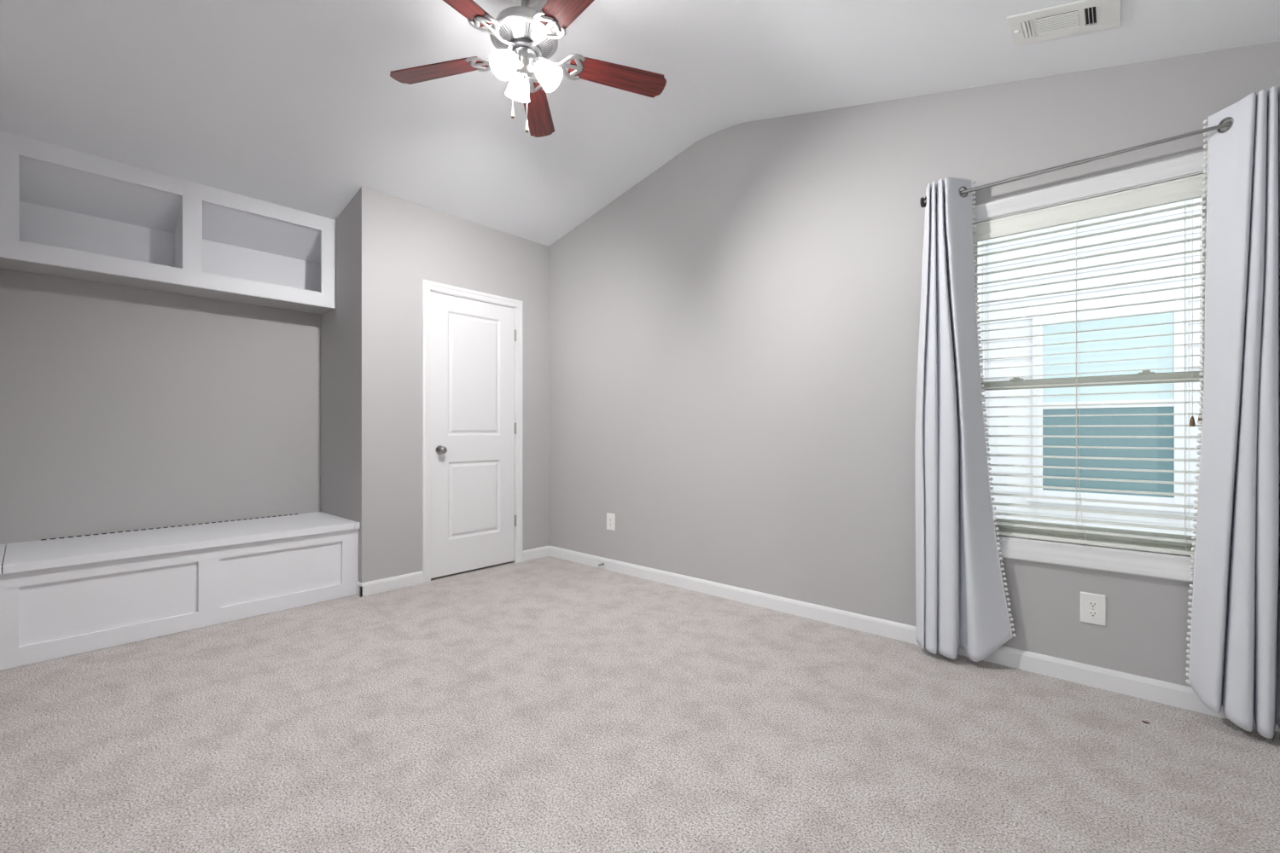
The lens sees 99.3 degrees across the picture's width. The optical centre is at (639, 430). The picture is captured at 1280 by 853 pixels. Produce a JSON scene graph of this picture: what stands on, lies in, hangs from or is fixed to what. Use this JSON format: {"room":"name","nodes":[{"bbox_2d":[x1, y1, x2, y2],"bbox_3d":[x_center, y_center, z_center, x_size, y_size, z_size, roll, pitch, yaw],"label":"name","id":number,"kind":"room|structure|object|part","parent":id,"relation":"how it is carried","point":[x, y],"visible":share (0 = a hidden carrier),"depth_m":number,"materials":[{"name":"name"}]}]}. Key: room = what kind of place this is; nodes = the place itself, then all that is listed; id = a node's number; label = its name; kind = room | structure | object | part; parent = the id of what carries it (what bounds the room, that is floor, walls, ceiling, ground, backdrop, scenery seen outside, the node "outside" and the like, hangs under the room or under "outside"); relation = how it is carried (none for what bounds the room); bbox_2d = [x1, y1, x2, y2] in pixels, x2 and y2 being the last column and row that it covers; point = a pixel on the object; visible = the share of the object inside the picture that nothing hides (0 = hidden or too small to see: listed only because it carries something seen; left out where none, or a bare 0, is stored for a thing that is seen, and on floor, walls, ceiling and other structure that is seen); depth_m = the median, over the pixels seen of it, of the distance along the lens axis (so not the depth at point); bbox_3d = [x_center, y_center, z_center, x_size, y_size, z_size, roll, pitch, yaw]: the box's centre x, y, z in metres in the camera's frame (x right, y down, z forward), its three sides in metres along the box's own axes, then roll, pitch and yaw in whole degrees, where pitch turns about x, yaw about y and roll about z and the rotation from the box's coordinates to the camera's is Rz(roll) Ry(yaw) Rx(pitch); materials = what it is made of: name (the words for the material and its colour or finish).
{"room":"empty bedroom","nodes":[
{"label":"empty bedroom","id":0,"kind":"room"},
{"bbox_2d":[0,267,320,544],"bbox_3d":[-3.056,-0.179,3.597,0.553,2.487,1.533,0,0,42],"label":"wall","id":1,"kind":"structure","parent":0,"point":[123,409],"depth_m":3.27,"materials":[{"name":"grey paint"}]},
{"bbox_2d":[0,130,335,314],"bbox_3d":[-2.739,-1.159,3.316,0.292,0.618,1.531,0,0,42],"label":"upper cabinet","id":2,"kind":"object","parent":1,"relation":"attached to","point":[65,212],"visible":1,"depth_m":3.18,"materials":[{"name":"white paint"}]},
{"bbox_3d":[-2.844,-1.054,3.409,0.012,0.343,1.531,0,0,42],"label":"panel","id":3,"kind":"part","parent":2,"relation":"part of","materials":[{"name":"white paint"}]},
{"bbox_2d":[320,186,548,582],"bbox_3d":[-1.764,-0.263,4.495,1.290,2.655,1.525,0,0,42],"label":"wall","id":4,"kind":"structure","parent":0,"point":[386,245],"depth_m":3.71,"materials":[{"name":"grey paint"}]},
{"bbox_2d":[355,570,423,597],"bbox_3d":[-1.675,1.022,3.655,0.068,0.085,0.416,0,0,42],"label":"baseboard","id":5,"kind":"structure","parent":4,"relation":"attached to","point":[365,589],"depth_m":3.61,"materials":[{"name":"white paint"}]},
{"bbox_2d":[422,279,523,583],"bbox_3d":[-1.264,0.006,4.131,0.182,2.117,0.843,0,0,42],"label":"door","id":6,"kind":"structure","parent":4,"relation":"in","point":[473,340],"depth_m":4.09,"materials":[{"name":"white paint"}]},
{"bbox_3d":[-1.411,0.140,3.879,0.068,0.066,0.066,0,0,42],"label":"knob","id":7,"kind":"part","parent":6,"relation":"part of","materials":[{"name":"silver metal"}]},
{"bbox_2d":[523,546,548,561],"bbox_3d":[-0.868,1.022,4.522,0.014,0.085,0.266,0,0,42],"label":"baseboard","id":8,"kind":"structure","parent":4,"relation":"attached to","point":[532,554],"depth_m":4.51,"materials":[{"name":"white paint"}]},
{"bbox_2d":[0,556,1279,852],"bbox_3d":[-0.766,1.115,1.998,6.000,0.100,3.970,0,0,42],"label":"floor","id":9,"kind":"structure","parent":0,"point":[547,704],"depth_m":1.85,"materials":[{"name":"grey carpet"}]},
{"bbox_2d":[0,512,359,670],"bbox_3d":[-2.584,0.826,3.178,0.706,0.474,1.531,0,0,42],"label":"storage bench","id":10,"kind":"object","parent":9,"relation":"on","point":[61,597],"visible":1,"depth_m":2.86,"materials":[{"name":"white paint"}]},
{"bbox_3d":[-2.576,0.615,3.171,0.685,0.039,1.466,0,0,42],"label":"lid","id":11,"kind":"part","parent":10,"relation":"part of","materials":[{"name":"white paint"}]},
{"bbox_2d":[0,0,1279,246],"bbox_3d":[-0.751,-1.631,2.052,6.050,0.830,4.070,0,0,42],"label":"ceiling","id":12,"kind":"structure","parent":0,"point":[294,104],"depth_m":2.64,"materials":[{"name":"white paint"}]},
{"bbox_2d":[389,0,666,137],"bbox_3d":[-0.498,-1.615,2.307,1.250,0.615,1.248,0,0,42],"label":"ceiling fan","id":13,"kind":"object","parent":12,"relation":"hanging from","point":[524,38],"visible":1,"depth_m":2.36,"materials":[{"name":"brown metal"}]},
{"bbox_3d":[-0.912,-1.625,2.456,0.457,0.006,0.135,0,12,15],"label":"blade","id":14,"kind":"part","parent":13,"relation":"part of","materials":[{"name":"red wood"}]},
{"bbox_3d":[-0.732,-1.625,1.985,0.135,0.006,0.457,14,8,32],"label":"blade","id":15,"kind":"part","parent":13,"relation":"part of","materials":[{"name":"red wood"}]},
{"bbox_3d":[-0.558,-1.527,2.259,0.110,0.121,0.122,0,0,42],"label":"lamp shade","id":16,"kind":"part","parent":13,"relation":"part of","materials":[{"name":"white glass"}]},
{"bbox_3d":[-0.547,-1.547,2.276,0.048,0.051,0.052,0,0,42],"label":"bulb","id":17,"kind":"part","parent":13,"relation":"part of","materials":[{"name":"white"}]},
{"bbox_3d":[-0.540,-1.527,2.444,0.121,0.121,0.109,0,0,42],"label":"lamp shade","id":18,"kind":"part","parent":13,"relation":"part of","materials":[{"name":"white glass"}]},
{"bbox_3d":[-0.494,-1.462,2.381,0.002,0.211,0.011,0,0,6],"label":"pull chain","id":19,"kind":"part","parent":13,"relation":"part of","materials":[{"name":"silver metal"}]},
{"bbox_3d":[-0.520,-1.625,2.772,0.135,0.006,0.457,-12,1,-3],"label":"blade","id":20,"kind":"part","parent":13,"relation":"part of","materials":[{"name":"red wood"}]},
{"bbox_3d":[-0.388,-1.527,2.339,0.118,0.121,0.113,0,0,42],"label":"lamp shade","id":21,"kind":"part","parent":13,"relation":"part of","materials":[{"name":"white glass"}]},
{"bbox_3d":[-0.229,-1.625,2.011,0.135,0.006,0.457,15,-10,-38],"label":"blade","id":22,"kind":"part","parent":13,"relation":"part of","materials":[{"name":"red wood"}]},
{"bbox_3d":[-0.098,-1.625,2.498,0.457,0.006,0.135,0,-12,-21],"label":"blade","id":23,"kind":"part","parent":13,"relation":"part of","materials":[{"name":"red wood"}]},
{"bbox_2d":[1006,0,1121,46],"bbox_3d":[1.570,-1.520,2.019,0.323,0.084,0.200,0,0,42],"label":"ceiling vent","id":24,"kind":"object","parent":12,"relation":"in","point":[1082,16],"visible":1,"depth_m":2.01,"materials":[{"name":"white plastic"}]},
{"bbox_2d":[548,40,1279,687],"bbox_3d":[0.549,-0.441,3.553,6.000,3.011,0.140,0,0,42],"label":"wall","id":25,"kind":"structure","parent":0,"point":[734,334],"depth_m":3.09,"materials":[{"name":"grey paint"}]},
{"bbox_2d":[606,512,615,530],"bbox_3d":[-0.224,0.697,4.140,0.084,0.128,0.009,0,0,42],"label":"wall outlet","id":26,"kind":"object","parent":25,"relation":"attached to","point":[610,517],"visible":1,"depth_m":4.13,"materials":[{"name":"white plastic"}]},
{"bbox_2d":[547,545,1279,732],"bbox_3d":[0.942,1.022,3.100,4.610,0.085,0.014,0,0,42],"label":"baseboard","id":27,"kind":"structure","parent":25,"relation":"attached to","point":[1177,695],"depth_m":2.75,"materials":[{"name":"white paint"}]},
{"bbox_2d":[919,122,1231,207],"bbox_3d":[1.879,-1.092,2.200,1.343,0.060,0.114,0,0,42],"label":"curtain rod","id":28,"kind":"object","parent":25,"relation":"attached to","point":[922,200],"visible":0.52,"depth_m":2.21,"materials":[{"name":"silver metal"}]},
{"bbox_2d":[914,177,1016,662],"bbox_3d":[1.479,-0.060,2.505,0.396,2.200,0.131,0,0,42],"label":"curtain","id":29,"kind":"object","parent":28,"relation":"hanging from","point":[961,600],"visible":1,"depth_m":2.49,"materials":[{"name":"white fabric"}]},
{"bbox_2d":[1185,86,1279,738],"bbox_3d":[2.130,-0.060,1.922,0.134,2.201,0.293,0,0,-42],"label":"curtain","id":30,"kind":"object","parent":28,"relation":"hanging from","point":[1234,656],"visible":0.99,"depth_m":1.89,"materials":[{"name":"white fabric"}]},
{"bbox_2d":[971,150,1207,582],"bbox_3d":[1.887,-0.236,2.349,1.028,1.628,0.162,0,0,42],"label":"window","id":31,"kind":"structure","parent":25,"relation":"in","point":[1172,567],"depth_m":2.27,"materials":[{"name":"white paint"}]},
{"bbox_3d":[1.927,-0.576,2.393,0.820,0.749,0.022,0,0,42],"label":"sash","id":32,"kind":"part","parent":31,"relation":"part of","materials":[{"name":"white plastic"}]},
{"bbox_2d":[972,173,1207,555],"bbox_3d":[1.863,-0.245,2.321,0.862,1.451,0.075,0,0,42],"label":"window blind","id":33,"kind":"object","parent":31,"relation":"attached to","point":[1189,188],"visible":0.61,"depth_m":2.27,"materials":[{"name":"white plastic"}]},
{"bbox_3d":[1.574,-0.558,2.541,0.002,0.663,0.004,0,0,42],"label":"pull cord","id":34,"kind":"part","parent":33,"relation":"part of","materials":[{"name":"white fabric"}]},
{"bbox_3d":[1.626,-0.230,2.544,0.011,1.390,0.056,0,0,42],"label":"ladder cord","id":35,"kind":"part","parent":33,"relation":"part of","materials":[{"name":"white fabric"}]},
{"bbox_3d":[1.853,-0.209,2.284,0.012,1.371,0.042,0,0,-32],"label":"loose cord","id":36,"kind":"part","parent":33,"relation":"part of","materials":[{"name":"white plastic"}]},
{"bbox_3d":[1.869,0.472,2.329,0.856,0.016,0.052,0,0,42],"label":"rail","id":37,"kind":"part","parent":33,"relation":"part of","materials":[{"name":"white plastic"}]},
{"bbox_3d":[2.119,-0.230,2.106,0.011,1.390,0.056,0,0,42],"label":"ladder cord","id":38,"kind":"part","parent":33,"relation":"part of","materials":[{"name":"white fabric"}]},
{"bbox_3d":[2.103,-0.470,2.071,0.002,0.840,0.004,0,0,42],"label":"pull cord","id":39,"kind":"part","parent":33,"relation":"part of","materials":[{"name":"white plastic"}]},
{"bbox_3d":[2.119,-0.475,2.056,0.002,0.830,0.004,0,0,42],"label":"pull cord","id":40,"kind":"part","parent":33,"relation":"part of","materials":[{"name":"white fabric"}]},
{"bbox_3d":[1.909,0.115,2.374,0.820,0.691,0.022,0,0,42],"label":"sash","id":41,"kind":"part","parent":31,"relation":"part of","materials":[{"name":"white plastic"}]},
{"bbox_3d":[1.919,-0.245,2.385,0.868,1.458,0.065,0,0,42],"label":"frame","id":42,"kind":"part","parent":31,"relation":"part of","materials":[{"name":"white plastic"}]},
{"bbox_2d":[1080,591,1106,626],"bbox_3d":[1.886,0.744,2.264,0.084,0.128,0.009,0,0,42],"label":"wall outlet","id":43,"kind":"object","parent":25,"relation":"attached to","point":[1093,607],"visible":1,"depth_m":2.26,"materials":[{"name":"white plastic"}]},
{"bbox_2d":[1088,610,1098,617],"bbox_3d":[1.884,0.763,2.262,0.034,0.025,0.002,0,0,42],"label":"receptacle","id":44,"kind":"object","parent":43,"relation":"attached to","point":[1091,613],"depth_m":2.26,"materials":[{"name":"white plastic"}]},
{"bbox_2d":[1088,600,1098,608],"bbox_3d":[1.884,0.724,2.262,0.034,0.025,0.002,0,0,42],"label":"receptacle","id":45,"kind":"object","parent":43,"relation":"attached to","point":[1091,604],"depth_m":2.26,"materials":[{"name":"white plastic"}]}
]}

